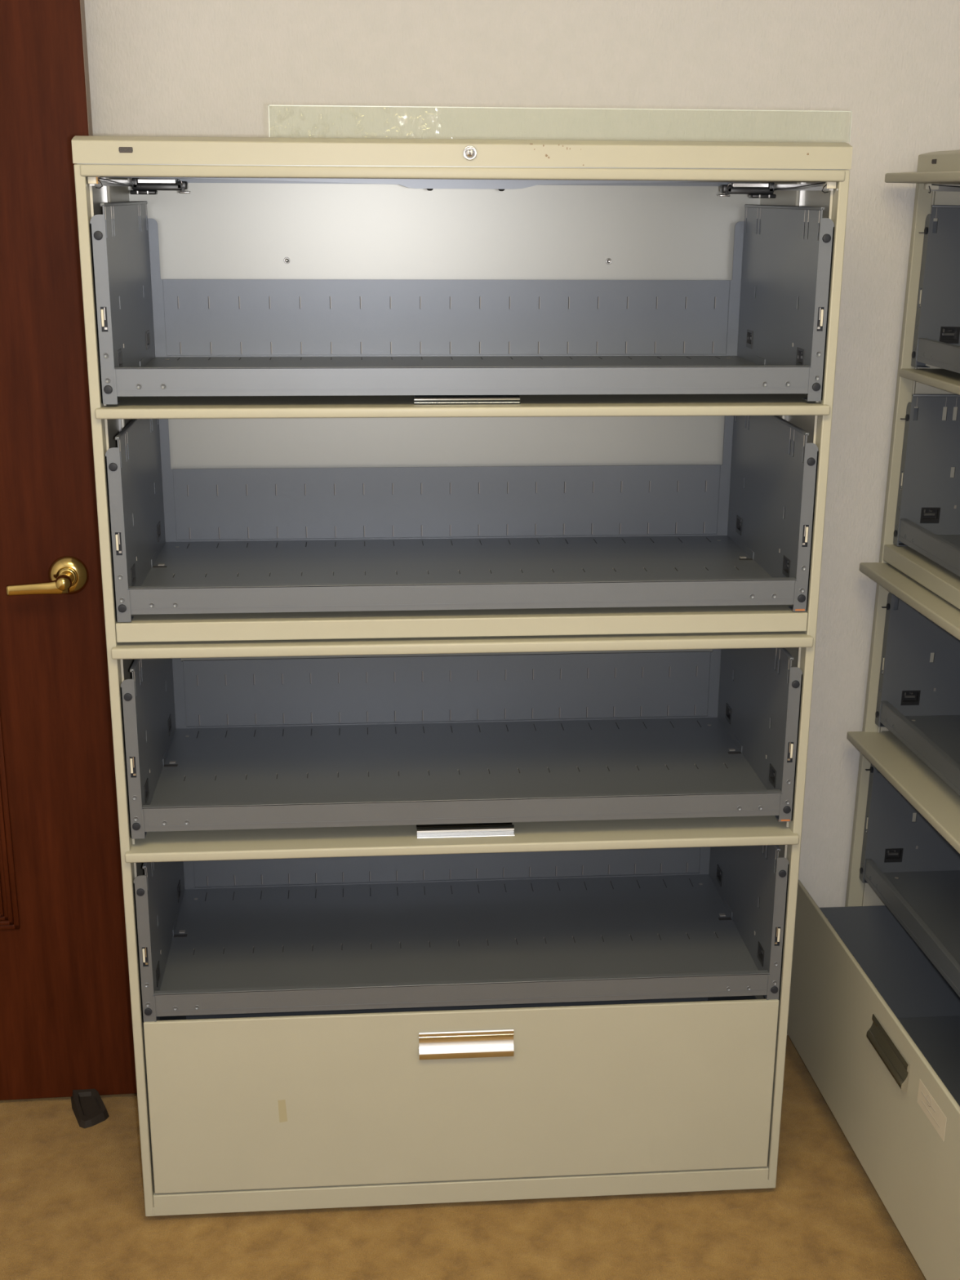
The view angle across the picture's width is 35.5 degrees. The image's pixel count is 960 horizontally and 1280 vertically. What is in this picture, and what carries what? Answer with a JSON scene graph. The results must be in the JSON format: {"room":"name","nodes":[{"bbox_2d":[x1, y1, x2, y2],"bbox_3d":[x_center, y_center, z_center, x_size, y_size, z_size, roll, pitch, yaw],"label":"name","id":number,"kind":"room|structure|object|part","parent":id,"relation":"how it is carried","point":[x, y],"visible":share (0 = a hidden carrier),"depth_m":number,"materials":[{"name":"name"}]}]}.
{"room":"back office","nodes":[
{"label":"back office","id":0,"kind":"room"},
{"bbox_2d":[0,1035,926,1279],"bbox_3d":[-0.047,1.399,1.174,3.300,0.060,4.050,-1,17,-4],"label":"floor","id":1,"kind":"structure","parent":0,"point":[72,1198],"depth_m":2.49,"materials":[{"name":"beige carpet"}]},
{"bbox_2d":[71,1088,109,1128],"bbox_3d":[-0.730,0.865,2.799,0.056,0.027,0.110,-8,18,-26],"label":"door stop","id":2,"kind":"object","parent":1,"relation":"on","point":[89,1109],"visible":1,"depth_m":2.79,"materials":[{"name":"black rubber"}]},
{"bbox_2d":[71,105,852,1216],"bbox_3d":[-0.033,0.053,2.504,1.075,1.759,0.481,-1,17,-4],"label":"filing cabinet","id":3,"kind":"object","parent":1,"relation":"on","point":[461,503],"depth_m":2.50,"materials":[{"name":"beige metal"}]},
{"bbox_3d":[-0.525,-0.654,2.149,0.018,0.015,0.237,0,17,-2],"label":"guide arm","id":4,"kind":"part","parent":3,"relation":"part of","materials":[{"name":"silver metal"}]},
{"bbox_3d":[-0.562,0.092,2.479,0.014,1.667,0.470,-1,17,-4],"label":"panel","id":5,"kind":"part","parent":3,"relation":"part of","materials":[{"name":"beige metal"}]},
{"bbox_3d":[-0.556,0.076,2.463,0.016,1.612,0.432,-1,17,-4],"label":"upright rail","id":6,"kind":"part","parent":3,"relation":"part of","materials":[{"name":"grey metal"}]},
{"bbox_3d":[-0.524,-0.525,2.286,0.036,0.273,0.442,0,17,-2],"label":"shelf panel","id":7,"kind":"part","parent":3,"relation":"part of","materials":[{"name":"grey metal"}]},
{"bbox_3d":[-0.526,-0.220,2.377,0.036,0.273,0.442,0,17,-2],"label":"shelf panel","id":8,"kind":"part","parent":3,"relation":"part of","materials":[{"name":"grey metal"}]},
{"bbox_3d":[-0.528,0.112,2.476,0.036,0.273,0.442,0,17,-2],"label":"shelf panel","id":9,"kind":"part","parent":3,"relation":"part of","materials":[{"name":"grey metal"}]},
{"bbox_3d":[-0.530,0.418,2.567,0.036,0.273,0.442,0,17,-2],"label":"shelf panel","id":10,"kind":"part","parent":3,"relation":"part of","materials":[{"name":"grey metal"}]},
{"bbox_3d":[-0.023,-0.646,2.124,1.000,0.013,0.020,-1,17,-4],"label":"lock bar plate","id":11,"kind":"part","parent":3,"relation":"part of","materials":[{"name":"grey metal"}]},
{"bbox_3d":[-0.056,0.017,2.741,1.059,1.667,0.006,-1,17,-4],"label":"panel","id":12,"kind":"part","parent":3,"relation":"part of","materials":[{"name":"grey metal"}]},
{"bbox_3d":[-0.050,-0.547,2.550,0.996,0.127,0.007,-1,17,-4],"label":"shelf panel","id":13,"kind":"part","parent":3,"relation":"part of","materials":[{"name":"grey metal"}]},
{"bbox_3d":[-0.054,0.090,2.740,0.996,0.127,0.007,-1,17,-4],"label":"shelf panel","id":14,"kind":"part","parent":3,"relation":"part of","materials":[{"name":"grey metal"}]},
{"bbox_3d":[-0.052,-0.241,2.641,0.996,0.127,0.007,-1,17,-4],"label":"shelf panel","id":15,"kind":"part","parent":3,"relation":"part of","materials":[{"name":"grey metal"}]},
{"bbox_3d":[-0.056,0.396,2.831,0.996,0.127,0.007,-1,17,-4],"label":"shelf panel","id":16,"kind":"part","parent":3,"relation":"part of","materials":[{"name":"grey metal"}]},
{"bbox_3d":[-0.042,0.864,2.750,1.066,0.040,0.466,-1,17,-4],"label":"rail","id":17,"kind":"part","parent":3,"relation":"part of","materials":[{"name":"beige metal"}]},
{"bbox_3d":[-0.023,0.754,2.478,1.032,0.320,0.008,-1,17,-4],"label":"drawer","id":18,"kind":"part","parent":3,"relation":"part of","materials":[{"name":"beige metal"}]},
{"bbox_2d":[153,874,769,1016],"bbox_3d":[-0.039,0.510,2.636,0.996,0.040,0.442,-1,17,-4],"label":"shelf","id":19,"kind":"object","parent":3,"relation":"attached to","point":[233,944],"depth_m":2.61,"materials":[{"name":"grey metal"}]},
{"bbox_2d":[142,717,782,831],"bbox_3d":[-0.037,0.204,2.544,0.996,0.040,0.442,-1,17,-4],"label":"shelf","id":20,"kind":"object","parent":3,"relation":"attached to","point":[206,773],"depth_m":2.52,"materials":[{"name":"grey metal"}]},
{"bbox_3d":[-0.030,0.286,2.478,1.052,0.022,0.300,-1,17,-4],"label":"receding door","id":21,"kind":"part","parent":3,"relation":"part of","materials":[{"name":"beige metal"}]},
{"bbox_2d":[128,535,796,614],"bbox_3d":[-0.035,-0.128,2.445,0.996,0.040,0.442,-1,17,-4],"label":"shelf","id":22,"kind":"object","parent":3,"relation":"attached to","point":[173,575],"depth_m":2.39,"materials":[{"name":"grey metal"}]},
{"bbox_2d":[114,355,810,396],"bbox_3d":[-0.033,-0.433,2.354,0.996,0.040,0.442,-1,17,-4],"label":"shelf","id":23,"kind":"object","parent":3,"relation":"attached to","point":[134,375],"depth_m":2.16,"materials":[{"name":"grey metal"}]},
{"bbox_3d":[-0.029,-0.027,2.385,1.052,0.022,0.300,-1,17,-4],"label":"receding door","id":24,"kind":"part","parent":3,"relation":"part of","materials":[{"name":"beige metal"}]},
{"bbox_3d":[-0.026,-0.365,2.284,1.052,0.020,0.300,-1,17,-4],"label":"receding door","id":25,"kind":"part","parent":3,"relation":"part of","materials":[{"name":"beige metal"}]},
{"bbox_3d":[-0.025,-0.679,2.200,1.052,0.022,0.300,-1,17,-4],"label":"receding door","id":26,"kind":"part","parent":3,"relation":"part of","materials":[{"name":"beige metal"}]},
{"bbox_3d":[-0.024,0.298,2.382,0.154,0.012,0.049,-1,17,-4],"label":"handle","id":27,"kind":"part","parent":3,"relation":"part of","materials":[{"name":"silver metal"}]},
{"bbox_3d":[-0.022,0.659,2.441,0.154,0.049,0.011,-1,17,-4],"label":"handle","id":28,"kind":"part","parent":3,"relation":"part of","materials":[{"name":"silver metal"}]},
{"bbox_3d":[-0.020,-0.353,2.188,0.154,0.012,0.049,-1,17,-4],"label":"handle","id":29,"kind":"part","parent":3,"relation":"part of","materials":[{"name":"silver metal"}]},
{"bbox_3d":[0.117,-0.717,2.084,0.814,0.042,0.002,-1,17,-4],"label":"plastic strip","id":30,"kind":"part","parent":3,"relation":"part of","materials":[{"name":"beige plastic"}]},
{"bbox_3d":[0.453,0.402,2.642,0.036,0.273,0.442,-2,17,-6],"label":"shelf panel","id":31,"kind":"part","parent":3,"relation":"part of","materials":[{"name":"grey metal"}]},
{"bbox_3d":[0.455,0.095,2.551,0.036,0.273,0.442,-2,17,-6],"label":"shelf panel","id":32,"kind":"part","parent":3,"relation":"part of","materials":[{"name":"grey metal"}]},
{"bbox_3d":[0.457,-0.236,2.452,0.036,0.273,0.442,-2,17,-6],"label":"shelf panel","id":33,"kind":"part","parent":3,"relation":"part of","materials":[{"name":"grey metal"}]},
{"bbox_3d":[0.459,-0.542,2.361,0.036,0.273,0.442,-2,17,-6],"label":"shelf panel","id":34,"kind":"part","parent":3,"relation":"part of","materials":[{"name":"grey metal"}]},
{"bbox_3d":[0.487,0.075,2.559,0.014,1.667,0.470,-1,17,-4],"label":"panel","id":35,"kind":"part","parent":3,"relation":"part of","materials":[{"name":"beige metal"}]},
{"bbox_3d":[0.476,-0.671,2.225,0.018,0.015,0.237,-2,17,-7],"label":"guide arm","id":36,"kind":"part","parent":3,"relation":"part of","materials":[{"name":"silver metal"}]},
{"bbox_3d":[0.483,0.059,2.542,0.016,1.612,0.432,-1,17,-4],"label":"upright rail","id":37,"kind":"part","parent":3,"relation":"part of","materials":[{"name":"beige metal"}]},
{"bbox_2d":[786,150,959,1279],"bbox_3d":[0.960,0.144,2.301,0.637,1.731,1.068,-1,17,-6],"label":"filing cabinet","id":38,"kind":"object","parent":1,"relation":"on","point":[873,1020],"visible":0.99,"depth_m":2.66,"materials":[{"name":"beige metal"}]},
{"bbox_3d":[0.665,0.762,2.453,0.008,0.320,1.032,-1,17,-6],"label":"drawer","id":39,"kind":"part","parent":38,"relation":"part of","materials":[{"name":"beige metal"}]},
{"bbox_3d":[0.658,0.665,2.423,0.011,0.049,0.154,-1,17,-6],"label":"handle","id":40,"kind":"part","parent":38,"relation":"part of","materials":[{"name":"silver metal"}]},
{"bbox_3d":[0.952,-0.013,2.800,0.432,1.612,0.016,-1,17,-6],"label":"upright rail","id":41,"kind":"part","parent":38,"relation":"part of","materials":[{"name":"beige metal"}]},
{"bbox_3d":[0.962,0.004,2.812,0.470,1.667,0.014,-1,17,-6],"label":"panel","id":42,"kind":"part","parent":38,"relation":"part of","materials":[{"name":"beige metal"}]},
{"bbox_3d":[0.897,0.331,2.349,0.300,0.022,1.052,-1,17,-6],"label":"receding door","id":43,"kind":"part","parent":38,"relation":"part of","materials":[{"name":"beige metal"}]},
{"bbox_3d":[0.960,0.334,2.875,0.445,0.273,0.036,-1,17,-4],"label":"shelf panel","id":44,"kind":"part","parent":38,"relation":"part of","materials":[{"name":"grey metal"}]},
{"bbox_3d":[0.897,0.017,2.256,0.300,0.022,1.052,-1,17,-6],"label":"receding door","id":45,"kind":"part","parent":38,"relation":"part of","materials":[{"name":"beige metal"}]},
{"bbox_2d":[863,858,959,996],"bbox_3d":[1.012,0.578,2.437,0.442,0.040,0.996,-1,17,-6],"label":"shelf","id":46,"kind":"object","parent":38,"relation":"attached to","point":[923,895],"depth_m":2.77,"materials":[{"name":"grey metal"}]},
{"bbox_3d":[0.967,0.028,2.784,0.445,0.273,0.036,-1,17,-4],"label":"shelf panel","id":47,"kind":"part","parent":38,"relation":"part of","materials":[{"name":"grey metal"}]},
{"bbox_2d":[880,701,959,795],"bbox_3d":[1.018,0.272,2.346,0.442,0.040,0.996,-1,17,-6],"label":"shelf","id":48,"kind":"object","parent":38,"relation":"attached to","point":[931,730],"depth_m":2.71,"materials":[{"name":"grey metal"}]},
{"bbox_3d":[0.891,-0.632,2.061,0.300,0.022,1.052,-1,17,-6],"label":"receding door","id":49,"kind":"part","parent":38,"relation":"part of","materials":[{"name":"beige metal"}]},
{"bbox_3d":[0.974,-0.304,2.686,0.445,0.273,0.036,-1,17,-4],"label":"shelf panel","id":50,"kind":"part","parent":38,"relation":"part of","materials":[{"name":"grey metal"}]},
{"bbox_2d":[897,518,959,577],"bbox_3d":[1.025,-0.060,2.247,0.442,0.040,0.996,-1,17,-6],"label":"shelf","id":51,"kind":"object","parent":38,"relation":"attached to","point":[932,545],"depth_m":2.61,"materials":[{"name":"grey metal"}]},
{"bbox_3d":[0.943,-0.321,2.160,0.300,0.020,1.052,-1,17,-6],"label":"receding door","id":52,"kind":"part","parent":38,"relation":"part of","materials":[{"name":"beige metal"}]},
{"bbox_3d":[0.980,-0.610,2.595,0.445,0.273,0.036,-1,17,-4],"label":"shelf panel","id":53,"kind":"part","parent":38,"relation":"part of","materials":[{"name":"grey metal"}]},
{"bbox_2d":[916,337,959,373],"bbox_3d":[1.032,-0.365,2.157,0.442,0.040,0.996,-1,17,-6],"label":"shelf","id":54,"kind":"object","parent":38,"relation":"attached to","point":[941,353],"depth_m":2.54,"materials":[{"name":"grey metal"}]},
{"bbox_3d":[0.876,-0.765,2.547,0.237,0.015,0.018,-1,17,-3],"label":"guide arm","id":55,"kind":"part","parent":38,"relation":"part of","materials":[{"name":"silver metal"}]},
{"bbox_2d":[84,0,959,1035],"bbox_3d":[-0.193,-0.362,2.703,3.300,2.560,0.100,-1,17,-4],"label":"wall","id":56,"kind":"structure","parent":0,"point":[157,68],"depth_m":2.52,"materials":[{"name":"paint"}]},
{"bbox_2d":[0,0,137,1100],"bbox_3d":[-1.071,-0.107,2.493,0.916,2.040,0.112,-1,17,-5],"label":"door","id":57,"kind":"structure","parent":56,"relation":"in","point":[66,1019],"depth_m":2.57,"materials":[{"name":"brown wood"}]},
{"bbox_3d":[-1.073,0.291,2.620,0.487,0.495,0.008,-1,17,-5],"label":"panel moulding","id":58,"kind":"part","parent":57,"relation":"part of","materials":[{"name":"brown wood"}]},
{"bbox_3d":[-0.732,-0.095,2.501,0.105,0.033,0.053,-1,17,-5],"label":"lever","id":59,"kind":"part","parent":57,"relation":"part of","materials":[{"name":"gold metal"}]},
{"bbox_3d":[-0.696,-0.108,2.535,0.067,0.067,0.018,-1,17,-5],"label":"handle","id":60,"kind":"part","parent":57,"relation":"part of","materials":[{"name":"gold metal"}]}
]}

